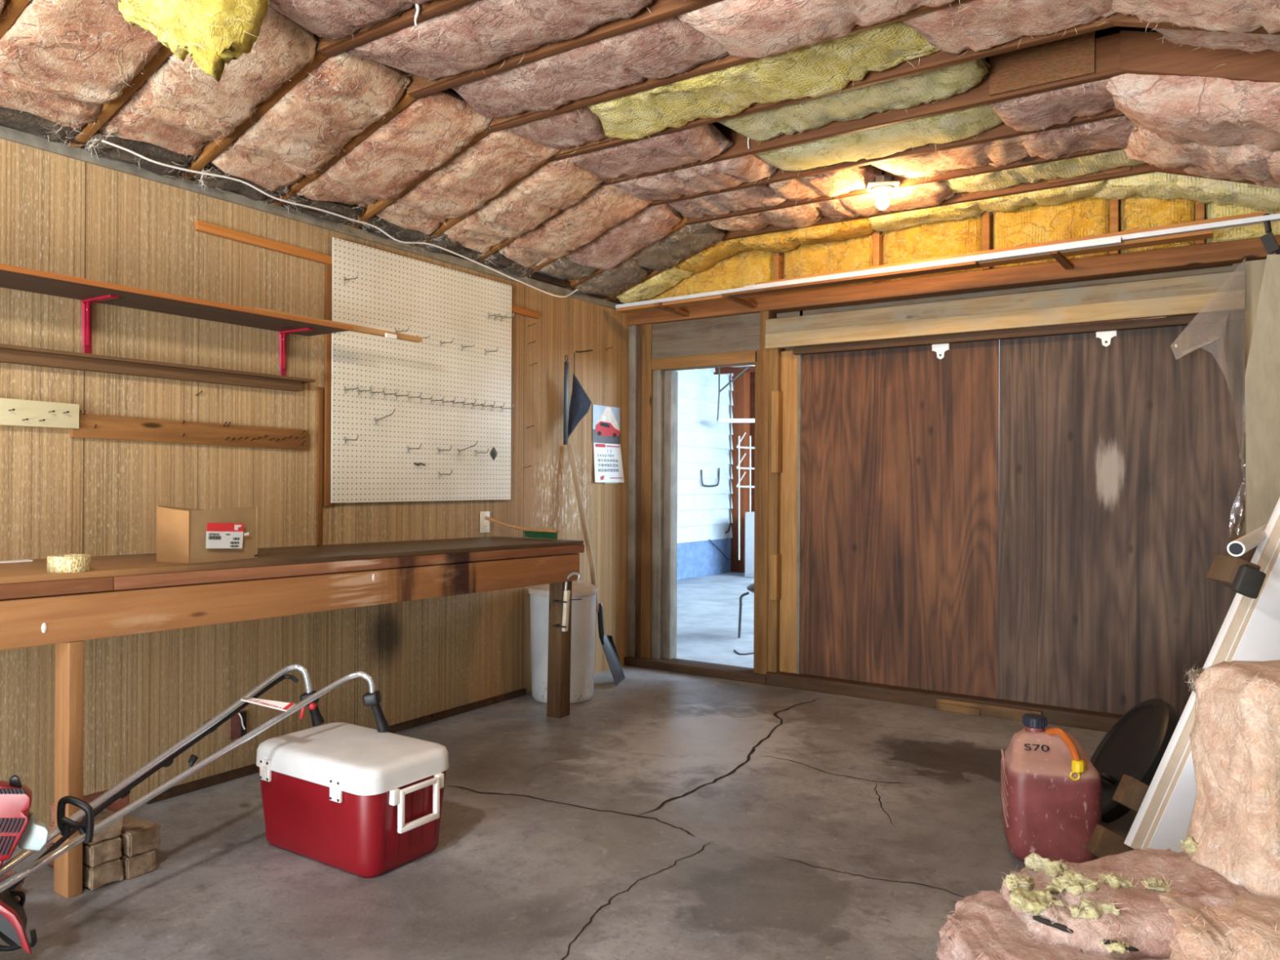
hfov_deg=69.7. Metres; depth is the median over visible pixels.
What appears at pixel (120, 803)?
brick
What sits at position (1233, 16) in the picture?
insulation batt
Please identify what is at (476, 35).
insulation batt
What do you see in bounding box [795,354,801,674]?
trim
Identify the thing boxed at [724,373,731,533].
conduit
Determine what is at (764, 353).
trim
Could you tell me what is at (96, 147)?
insulation batt
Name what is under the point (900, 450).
door
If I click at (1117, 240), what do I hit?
rail
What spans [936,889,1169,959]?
insulation batt
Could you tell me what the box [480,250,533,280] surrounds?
insulation batt
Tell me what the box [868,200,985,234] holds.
insulation batt
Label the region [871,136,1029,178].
insulation batt
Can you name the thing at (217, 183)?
insulation batt
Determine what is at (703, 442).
wall
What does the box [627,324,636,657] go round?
trim
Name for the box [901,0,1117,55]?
insulation batt
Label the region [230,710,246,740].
electrical box
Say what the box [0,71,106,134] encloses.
insulation batt
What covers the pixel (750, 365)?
plank
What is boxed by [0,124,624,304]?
trim
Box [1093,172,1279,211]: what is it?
insulation batt
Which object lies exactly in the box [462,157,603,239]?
insulation batt
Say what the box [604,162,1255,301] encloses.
roof truss
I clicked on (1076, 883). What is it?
tuft
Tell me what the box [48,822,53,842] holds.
brick
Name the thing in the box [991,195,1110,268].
insulation batt
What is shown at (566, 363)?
pole
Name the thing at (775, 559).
trim
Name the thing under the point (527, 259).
insulation batt
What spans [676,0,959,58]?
insulation batt
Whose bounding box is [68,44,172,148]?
roof truss
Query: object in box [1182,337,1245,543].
plastic sheet
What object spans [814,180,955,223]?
insulation batt
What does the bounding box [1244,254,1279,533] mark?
wall
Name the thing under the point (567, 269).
insulation batt
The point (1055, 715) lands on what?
trim
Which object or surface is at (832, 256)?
insulation batt
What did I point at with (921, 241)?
insulation batt
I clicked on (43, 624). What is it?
knob
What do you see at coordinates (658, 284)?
insulation batt
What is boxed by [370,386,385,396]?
hook
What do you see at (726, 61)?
roof truss
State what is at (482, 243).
insulation batt
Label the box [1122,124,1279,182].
insulation batt
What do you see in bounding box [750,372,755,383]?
trim
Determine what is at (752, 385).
wall
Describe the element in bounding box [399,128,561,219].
insulation batt
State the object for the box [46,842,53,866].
brick
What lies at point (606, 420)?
picture
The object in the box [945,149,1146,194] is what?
insulation batt
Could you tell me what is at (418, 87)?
rafter
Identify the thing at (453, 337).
hook
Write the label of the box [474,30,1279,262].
rafter
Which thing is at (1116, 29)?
ceiling
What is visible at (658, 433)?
trim
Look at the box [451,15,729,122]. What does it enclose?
insulation batt
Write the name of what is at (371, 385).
hook
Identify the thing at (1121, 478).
door
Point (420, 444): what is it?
hook
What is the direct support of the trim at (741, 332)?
attached to the wall at (1240, 266)
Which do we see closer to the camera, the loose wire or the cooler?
the cooler
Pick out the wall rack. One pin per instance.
(701, 470)
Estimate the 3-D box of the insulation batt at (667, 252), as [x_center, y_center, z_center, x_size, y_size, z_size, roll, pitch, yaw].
[0.209,-1.407,5.483,0.746,0.280,0.422,0,0,31]
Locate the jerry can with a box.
[1000,713,1102,863]
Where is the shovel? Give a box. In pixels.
[567,444,625,686]
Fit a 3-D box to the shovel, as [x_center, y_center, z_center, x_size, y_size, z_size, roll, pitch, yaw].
[-0.278,0.509,5.664,0.339,1.457,0.218,0,0,13]
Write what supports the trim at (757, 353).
attached to the wall at (1240, 266)
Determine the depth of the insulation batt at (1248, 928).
1.75 m
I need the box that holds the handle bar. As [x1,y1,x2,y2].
[552,572,582,631]
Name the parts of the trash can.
lid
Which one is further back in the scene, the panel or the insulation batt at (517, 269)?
the insulation batt at (517, 269)
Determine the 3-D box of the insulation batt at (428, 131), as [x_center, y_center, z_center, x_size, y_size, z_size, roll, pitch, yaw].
[-0.987,-1.406,3.827,0.732,0.337,0.411,0,0,31]
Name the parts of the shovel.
blade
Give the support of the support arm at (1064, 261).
on the wooden beam at (1221, 259)
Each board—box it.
[0,397,79,428]
[70,410,308,450]
[936,697,1041,721]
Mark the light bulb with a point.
(883, 184)
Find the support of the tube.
on the wood block
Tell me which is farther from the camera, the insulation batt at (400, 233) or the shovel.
the shovel
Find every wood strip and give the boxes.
[616,229,1213,313]
[721,261,979,297]
[755,211,1266,284]
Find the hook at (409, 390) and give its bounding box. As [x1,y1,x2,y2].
[395,390,409,399]
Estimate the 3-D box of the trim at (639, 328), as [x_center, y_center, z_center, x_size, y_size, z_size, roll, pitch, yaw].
[0.024,0.098,6.269,0.045,2.310,0.115,0,0,33]
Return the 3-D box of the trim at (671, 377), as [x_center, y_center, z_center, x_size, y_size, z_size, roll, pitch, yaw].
[0.206,0.234,6.210,0.055,1.940,0.090,0,0,33]
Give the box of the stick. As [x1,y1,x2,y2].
[252,306,422,342]
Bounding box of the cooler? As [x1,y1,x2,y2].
[256,722,448,877]
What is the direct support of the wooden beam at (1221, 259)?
attached to the wall at (1240, 266)
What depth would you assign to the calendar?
6.03 m
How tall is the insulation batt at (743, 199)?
0.160 m
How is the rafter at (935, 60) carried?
attached to the wall at (144, 693)
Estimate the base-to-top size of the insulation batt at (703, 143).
0.180 m
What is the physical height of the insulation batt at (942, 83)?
0.164 m
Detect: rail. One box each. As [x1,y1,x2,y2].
[615,213,1279,308]
[744,236,1121,290]
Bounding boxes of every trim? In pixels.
[0,124,619,309]
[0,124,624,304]
[623,656,766,684]
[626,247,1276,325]
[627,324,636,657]
[628,235,1279,318]
[635,324,642,657]
[640,324,653,658]
[651,350,757,370]
[651,369,664,659]
[652,312,759,359]
[662,369,678,658]
[713,365,755,374]
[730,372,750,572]
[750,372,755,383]
[753,351,759,672]
[758,311,777,674]
[764,289,1244,348]
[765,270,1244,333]
[765,671,1123,732]
[767,318,785,672]
[769,554,781,599]
[771,391,782,472]
[773,252,783,293]
[779,350,797,673]
[793,311,1244,355]
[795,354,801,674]
[805,311,1232,346]
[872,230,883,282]
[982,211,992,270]
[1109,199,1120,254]
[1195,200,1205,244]
[1244,258,1266,534]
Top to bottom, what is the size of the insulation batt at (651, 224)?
0.341 m
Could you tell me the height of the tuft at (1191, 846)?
0.047 m
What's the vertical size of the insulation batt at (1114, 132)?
0.184 m
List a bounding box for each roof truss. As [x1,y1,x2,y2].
[0,0,30,39]
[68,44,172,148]
[178,0,476,179]
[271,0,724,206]
[348,0,973,227]
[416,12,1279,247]
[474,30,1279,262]
[526,108,1125,276]
[564,148,1122,289]
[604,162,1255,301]
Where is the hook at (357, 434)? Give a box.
[343,434,358,444]
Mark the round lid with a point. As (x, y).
(1135, 745)
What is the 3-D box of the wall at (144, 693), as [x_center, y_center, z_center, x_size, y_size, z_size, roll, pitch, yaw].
[-2.425,0.017,2.787,0.100,2.430,8.384,0,0,33]
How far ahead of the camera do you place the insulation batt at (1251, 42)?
3.00 m
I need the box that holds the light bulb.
[866,174,899,209]
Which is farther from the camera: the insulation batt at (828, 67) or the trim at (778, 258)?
the trim at (778, 258)
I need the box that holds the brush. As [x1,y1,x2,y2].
[484,515,559,539]
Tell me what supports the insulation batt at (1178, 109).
attached to the roof truss at (1002, 131)
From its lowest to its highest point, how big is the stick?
0.038 m
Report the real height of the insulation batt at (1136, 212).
0.485 m
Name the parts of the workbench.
leg, leg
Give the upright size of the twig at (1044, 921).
0.014 m
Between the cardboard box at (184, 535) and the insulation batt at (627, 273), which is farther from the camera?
the insulation batt at (627, 273)
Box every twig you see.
[733,649,753,654]
[1032,915,1074,933]
[1103,939,1138,951]
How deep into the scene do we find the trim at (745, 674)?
5.92 m
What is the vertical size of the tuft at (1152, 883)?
0.049 m
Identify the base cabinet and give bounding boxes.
[745,511,754,577]
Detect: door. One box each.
[800,339,999,698]
[998,320,1244,719]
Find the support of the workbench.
on the floor
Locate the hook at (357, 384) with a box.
[343,383,358,394]
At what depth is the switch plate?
6.07 m
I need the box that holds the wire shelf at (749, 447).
[736,432,755,559]
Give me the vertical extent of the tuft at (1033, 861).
0.064 m
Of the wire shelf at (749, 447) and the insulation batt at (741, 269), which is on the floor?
the wire shelf at (749, 447)
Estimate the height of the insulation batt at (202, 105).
0.348 m
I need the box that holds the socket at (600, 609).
[597,603,604,644]
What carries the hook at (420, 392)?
attached to the pegboard
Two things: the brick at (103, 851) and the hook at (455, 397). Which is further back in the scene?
the hook at (455, 397)
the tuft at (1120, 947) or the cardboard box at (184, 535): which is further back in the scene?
the cardboard box at (184, 535)
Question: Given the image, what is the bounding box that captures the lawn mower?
[0,663,390,954]
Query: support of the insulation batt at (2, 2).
attached to the roof truss at (15, 7)
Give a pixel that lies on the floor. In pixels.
(669, 815)
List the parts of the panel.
door panel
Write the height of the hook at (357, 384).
0.043 m
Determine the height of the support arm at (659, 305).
0.034 m
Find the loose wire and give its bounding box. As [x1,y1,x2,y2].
[708,538,733,559]
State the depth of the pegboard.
4.63 m
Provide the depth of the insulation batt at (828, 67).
3.33 m
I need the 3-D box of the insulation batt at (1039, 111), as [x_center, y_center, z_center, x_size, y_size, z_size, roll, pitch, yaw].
[1.665,-1.505,3.545,0.644,0.206,0.405,0,0,31]
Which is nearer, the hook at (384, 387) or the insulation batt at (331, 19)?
the insulation batt at (331, 19)
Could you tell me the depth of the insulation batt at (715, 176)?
4.40 m
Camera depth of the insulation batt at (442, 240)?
4.70 m
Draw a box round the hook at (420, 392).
[407,391,421,401]
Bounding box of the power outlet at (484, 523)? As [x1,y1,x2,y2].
[480,511,489,533]
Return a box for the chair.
[737,583,754,637]
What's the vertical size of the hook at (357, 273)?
0.043 m
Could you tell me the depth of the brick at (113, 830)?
2.82 m
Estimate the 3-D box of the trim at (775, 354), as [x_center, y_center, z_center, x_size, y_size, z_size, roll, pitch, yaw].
[0.852,0.106,5.713,0.060,2.200,0.130,0,0,33]
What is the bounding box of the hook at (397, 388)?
[383,388,397,398]
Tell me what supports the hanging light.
hanging from the plank
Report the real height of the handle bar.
0.308 m
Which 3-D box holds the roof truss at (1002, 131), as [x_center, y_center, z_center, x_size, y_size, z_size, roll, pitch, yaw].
[0.988,-1.380,4.231,4.000,0.425,0.054,0,0,33]
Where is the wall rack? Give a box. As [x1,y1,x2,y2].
[700,467,719,486]
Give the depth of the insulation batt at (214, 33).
2.50 m
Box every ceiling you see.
[209,26,1159,164]
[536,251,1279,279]
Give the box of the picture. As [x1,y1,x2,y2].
[592,404,620,444]
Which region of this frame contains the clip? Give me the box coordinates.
[413,462,425,466]
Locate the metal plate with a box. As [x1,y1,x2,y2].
[489,447,497,460]
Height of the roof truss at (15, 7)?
0.425 m
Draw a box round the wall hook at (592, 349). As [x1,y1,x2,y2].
[575,349,592,352]
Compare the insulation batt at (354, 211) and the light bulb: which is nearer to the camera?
the insulation batt at (354, 211)
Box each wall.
[0,124,629,831]
[675,368,733,580]
[750,383,755,511]
[777,262,1244,351]
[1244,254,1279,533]
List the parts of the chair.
leg, seat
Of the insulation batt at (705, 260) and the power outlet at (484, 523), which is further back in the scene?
the insulation batt at (705, 260)
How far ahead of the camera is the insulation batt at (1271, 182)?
4.01 m
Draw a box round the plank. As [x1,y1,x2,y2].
[731,364,755,367]
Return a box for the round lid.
[1089,697,1178,822]
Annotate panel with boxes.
[1124,497,1279,852]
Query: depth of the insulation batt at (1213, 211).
4.34 m
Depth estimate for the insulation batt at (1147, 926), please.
1.86 m
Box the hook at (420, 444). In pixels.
[406,444,421,453]
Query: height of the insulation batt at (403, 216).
0.208 m
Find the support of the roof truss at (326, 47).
attached to the wall at (144, 693)
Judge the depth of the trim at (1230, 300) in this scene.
4.85 m
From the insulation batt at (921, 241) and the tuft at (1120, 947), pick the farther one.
the insulation batt at (921, 241)
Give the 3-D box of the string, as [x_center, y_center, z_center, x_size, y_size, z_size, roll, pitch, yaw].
[-0.696,-1.453,2.868,0.019,0.071,0.012,0,0,33]
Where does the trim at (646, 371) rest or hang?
attached to the wall at (1240, 266)
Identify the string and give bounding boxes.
[414,3,419,26]
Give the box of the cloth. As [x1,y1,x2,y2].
[568,352,591,437]
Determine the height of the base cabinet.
0.854 m
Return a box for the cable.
[102,139,577,297]
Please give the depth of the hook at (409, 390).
4.48 m
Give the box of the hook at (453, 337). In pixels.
[440,337,453,346]
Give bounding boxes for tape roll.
[46,553,91,573]
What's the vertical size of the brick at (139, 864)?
0.067 m
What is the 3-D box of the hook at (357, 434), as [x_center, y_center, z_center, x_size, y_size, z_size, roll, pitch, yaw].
[-1.328,-0.186,4.226,0.101,0.043,0.005,0,0,31]
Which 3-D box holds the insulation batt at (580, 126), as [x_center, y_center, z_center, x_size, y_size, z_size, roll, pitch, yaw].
[-0.340,-1.524,3.896,0.586,0.175,0.456,0,0,33]
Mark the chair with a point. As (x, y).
(750, 588)
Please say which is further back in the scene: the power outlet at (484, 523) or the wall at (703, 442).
the wall at (703, 442)
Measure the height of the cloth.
0.546 m
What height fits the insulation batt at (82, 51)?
0.346 m
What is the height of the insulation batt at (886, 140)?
0.170 m
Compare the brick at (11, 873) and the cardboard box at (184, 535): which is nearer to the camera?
the brick at (11, 873)
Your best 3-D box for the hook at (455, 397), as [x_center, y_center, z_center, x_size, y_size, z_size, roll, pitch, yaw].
[-0.988,-0.405,4.740,0.101,0.043,0.005,0,0,31]
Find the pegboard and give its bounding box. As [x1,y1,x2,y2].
[330,237,511,502]
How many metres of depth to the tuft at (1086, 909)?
1.81 m
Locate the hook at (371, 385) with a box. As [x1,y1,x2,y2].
[357,385,372,395]
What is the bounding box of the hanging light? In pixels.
[716,366,755,422]
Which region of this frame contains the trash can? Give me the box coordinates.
[528,580,598,703]
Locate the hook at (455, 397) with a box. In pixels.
[441,396,455,405]
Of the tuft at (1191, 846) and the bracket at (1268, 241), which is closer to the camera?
the tuft at (1191, 846)
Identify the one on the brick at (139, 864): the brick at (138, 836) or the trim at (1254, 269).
the brick at (138, 836)
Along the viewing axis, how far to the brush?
4.95 m
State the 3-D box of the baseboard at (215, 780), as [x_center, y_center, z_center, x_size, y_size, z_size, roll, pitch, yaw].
[-1.275,1.224,4.427,0.020,0.035,2.200,0,0,33]
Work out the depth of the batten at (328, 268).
4.18 m
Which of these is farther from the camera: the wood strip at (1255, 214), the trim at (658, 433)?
the trim at (658, 433)
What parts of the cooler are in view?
lid, handle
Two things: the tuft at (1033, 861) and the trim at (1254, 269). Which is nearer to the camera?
the tuft at (1033, 861)
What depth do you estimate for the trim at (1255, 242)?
4.96 m
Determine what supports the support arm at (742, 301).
on the wooden beam at (1221, 259)
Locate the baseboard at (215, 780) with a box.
[145,688,525,804]
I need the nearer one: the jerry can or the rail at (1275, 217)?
the jerry can
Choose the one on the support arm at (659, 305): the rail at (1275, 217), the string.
the rail at (1275, 217)
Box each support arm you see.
[653,302,688,316]
[723,296,757,308]
[1049,250,1073,269]
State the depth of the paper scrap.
3.06 m
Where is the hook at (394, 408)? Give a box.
[373,408,395,425]
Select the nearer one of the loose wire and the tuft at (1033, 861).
the tuft at (1033, 861)
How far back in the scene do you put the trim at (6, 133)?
3.90 m
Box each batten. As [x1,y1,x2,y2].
[195,220,539,319]
[316,386,323,544]
[323,263,333,506]
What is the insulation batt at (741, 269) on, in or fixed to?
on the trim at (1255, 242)
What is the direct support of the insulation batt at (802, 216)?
attached to the roof truss at (1144, 168)
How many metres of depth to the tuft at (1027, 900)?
1.87 m
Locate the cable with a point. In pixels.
(103, 140)
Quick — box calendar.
[592,404,624,482]
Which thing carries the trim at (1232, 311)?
attached to the wall at (1240, 266)
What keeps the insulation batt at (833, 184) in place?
attached to the roof truss at (1028, 161)
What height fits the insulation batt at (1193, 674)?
0.140 m
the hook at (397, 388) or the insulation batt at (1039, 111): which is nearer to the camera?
the insulation batt at (1039, 111)
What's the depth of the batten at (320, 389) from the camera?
4.16 m
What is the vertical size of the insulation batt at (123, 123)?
0.199 m
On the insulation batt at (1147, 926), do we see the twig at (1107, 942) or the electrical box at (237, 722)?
the twig at (1107, 942)
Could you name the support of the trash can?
on the floor
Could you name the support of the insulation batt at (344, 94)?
attached to the rafter at (418, 87)
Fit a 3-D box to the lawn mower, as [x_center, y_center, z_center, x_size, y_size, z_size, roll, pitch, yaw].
[-1.379,0.946,2.729,0.458,0.563,1.406,0,0,24]
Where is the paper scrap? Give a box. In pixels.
[0,559,32,563]
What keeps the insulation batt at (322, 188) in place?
attached to the roof truss at (726, 61)
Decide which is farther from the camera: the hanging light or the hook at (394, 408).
the hanging light
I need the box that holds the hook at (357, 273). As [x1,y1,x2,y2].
[343,272,358,284]
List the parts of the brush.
handle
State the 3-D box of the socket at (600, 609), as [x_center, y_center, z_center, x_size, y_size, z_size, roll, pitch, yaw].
[-0.240,0.875,5.604,0.038,0.245,0.100,0,0,-18]
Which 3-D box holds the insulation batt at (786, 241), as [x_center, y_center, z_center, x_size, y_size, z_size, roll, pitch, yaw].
[0.995,-1.435,5.383,0.868,0.150,0.304,0,0,33]
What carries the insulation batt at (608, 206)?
attached to the roof truss at (1002, 131)
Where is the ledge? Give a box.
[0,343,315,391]
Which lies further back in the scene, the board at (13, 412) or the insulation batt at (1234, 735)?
the board at (13, 412)
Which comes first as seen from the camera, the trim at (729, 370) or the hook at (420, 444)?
the hook at (420, 444)
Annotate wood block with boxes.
[1206,554,1266,599]
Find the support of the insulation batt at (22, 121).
on the trim at (536, 276)
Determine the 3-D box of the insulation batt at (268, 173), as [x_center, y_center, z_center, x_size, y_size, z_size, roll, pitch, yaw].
[-1.493,-1.295,3.680,0.343,0.198,0.430,0,0,24]
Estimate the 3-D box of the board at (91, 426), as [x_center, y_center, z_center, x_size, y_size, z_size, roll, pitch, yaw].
[-1.743,-0.190,3.682,0.049,0.111,0.986,0,0,33]
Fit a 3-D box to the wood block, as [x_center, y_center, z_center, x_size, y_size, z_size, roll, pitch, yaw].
[1.683,0.271,2.596,0.094,0.114,0.128,0,0,0]
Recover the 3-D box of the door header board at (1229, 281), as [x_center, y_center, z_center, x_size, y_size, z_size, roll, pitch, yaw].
[1.818,-0.941,5.011,2.470,0.090,0.050,0,0,33]
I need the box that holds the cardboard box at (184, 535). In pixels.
[156,505,257,563]
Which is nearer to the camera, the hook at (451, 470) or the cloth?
the hook at (451, 470)
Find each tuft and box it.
[1003,870,1035,892]
[1009,886,1065,915]
[1024,849,1067,877]
[1042,868,1100,895]
[1066,896,1126,919]
[1093,934,1130,953]
[1097,870,1137,889]
[1133,875,1173,895]
[1180,835,1198,854]
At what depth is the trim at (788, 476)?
5.65 m
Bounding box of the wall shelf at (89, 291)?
[0,263,353,376]
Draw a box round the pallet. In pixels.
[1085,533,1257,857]
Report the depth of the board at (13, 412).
3.17 m
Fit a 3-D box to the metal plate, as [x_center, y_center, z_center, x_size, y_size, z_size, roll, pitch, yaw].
[-0.790,-0.143,4.977,0.016,0.070,0.053,0,0,33]
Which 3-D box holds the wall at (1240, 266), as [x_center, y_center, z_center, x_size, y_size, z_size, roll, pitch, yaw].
[1.644,0.104,5.233,4.200,2.310,0.060,0,0,33]
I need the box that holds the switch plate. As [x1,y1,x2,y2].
[604,482,618,484]
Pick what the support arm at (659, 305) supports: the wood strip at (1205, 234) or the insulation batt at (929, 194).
the wood strip at (1205, 234)
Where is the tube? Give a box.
[1226,524,1266,556]
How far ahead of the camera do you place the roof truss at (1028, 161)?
4.51 m
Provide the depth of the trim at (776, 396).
5.63 m
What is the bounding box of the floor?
[0,571,1137,959]
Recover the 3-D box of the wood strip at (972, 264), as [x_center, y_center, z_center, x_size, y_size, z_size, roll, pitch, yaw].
[1.109,-1.094,5.067,1.446,0.024,0.080,0,0,33]
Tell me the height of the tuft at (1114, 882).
0.048 m
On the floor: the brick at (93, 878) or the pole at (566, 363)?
the brick at (93, 878)
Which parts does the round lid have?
lid handle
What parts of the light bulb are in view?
bulb, box plate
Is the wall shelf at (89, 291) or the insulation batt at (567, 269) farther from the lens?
the insulation batt at (567, 269)
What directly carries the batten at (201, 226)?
attached to the wall at (144, 693)
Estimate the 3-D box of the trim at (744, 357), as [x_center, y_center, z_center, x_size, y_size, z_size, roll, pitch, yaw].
[0.436,-0.773,5.999,0.785,0.075,0.120,0,0,33]
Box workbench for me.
[0,536,584,898]
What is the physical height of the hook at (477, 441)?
0.074 m
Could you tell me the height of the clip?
0.018 m
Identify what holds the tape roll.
on the workbench
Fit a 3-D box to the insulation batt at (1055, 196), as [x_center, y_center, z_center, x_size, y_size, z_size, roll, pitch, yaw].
[2.031,-1.459,4.687,0.706,0.150,0.292,0,0,36]
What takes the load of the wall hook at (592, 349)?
attached to the wall at (144, 693)
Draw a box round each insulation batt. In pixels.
[0,0,8,18]
[0,0,163,106]
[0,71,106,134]
[0,106,89,150]
[79,129,197,182]
[98,96,219,163]
[117,0,271,82]
[124,5,318,139]
[195,162,291,204]
[210,142,320,194]
[227,51,413,169]
[268,0,435,40]
[280,193,364,226]
[296,171,382,207]
[324,88,493,201]
[345,0,653,80]
[362,214,432,252]
[375,197,447,235]
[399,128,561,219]
[421,231,482,261]
[443,217,506,254]
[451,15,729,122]
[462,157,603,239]
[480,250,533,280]
[494,241,549,268]
[506,106,607,155]
[512,184,651,262]
[539,254,598,282]
[565,203,681,271]
[567,123,733,182]
[573,257,651,300]
[586,20,940,139]
[611,154,777,200]
[615,265,693,303]
[629,221,726,271]
[644,248,773,301]
[668,183,786,217]
[675,236,751,275]
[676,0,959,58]
[707,202,822,232]
[716,57,991,144]
[739,217,874,254]
[753,103,1002,177]
[768,164,881,202]
[783,232,873,293]
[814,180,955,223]
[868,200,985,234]
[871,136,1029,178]
[882,213,982,281]
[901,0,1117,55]
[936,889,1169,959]
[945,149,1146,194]
[976,179,1106,213]
[989,78,1117,133]
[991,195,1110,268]
[998,844,1266,959]
[1018,115,1134,159]
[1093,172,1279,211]
[1105,73,1279,151]
[1111,0,1279,36]
[1120,195,1195,253]
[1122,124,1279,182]
[1151,27,1279,53]
[1159,891,1279,959]
[1182,659,1279,899]
[1183,165,1279,188]
[1184,666,1205,695]
[1205,201,1279,243]
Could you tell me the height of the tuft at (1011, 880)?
0.057 m
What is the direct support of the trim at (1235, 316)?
attached to the wall at (1240, 266)
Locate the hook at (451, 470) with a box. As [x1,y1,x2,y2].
[438,470,452,478]
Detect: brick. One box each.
[0,870,23,897]
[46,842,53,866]
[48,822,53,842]
[49,789,129,822]
[82,804,124,844]
[82,836,121,867]
[82,858,124,890]
[118,814,160,857]
[119,848,156,879]
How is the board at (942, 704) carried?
on the floor
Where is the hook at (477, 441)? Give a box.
[457,440,477,454]

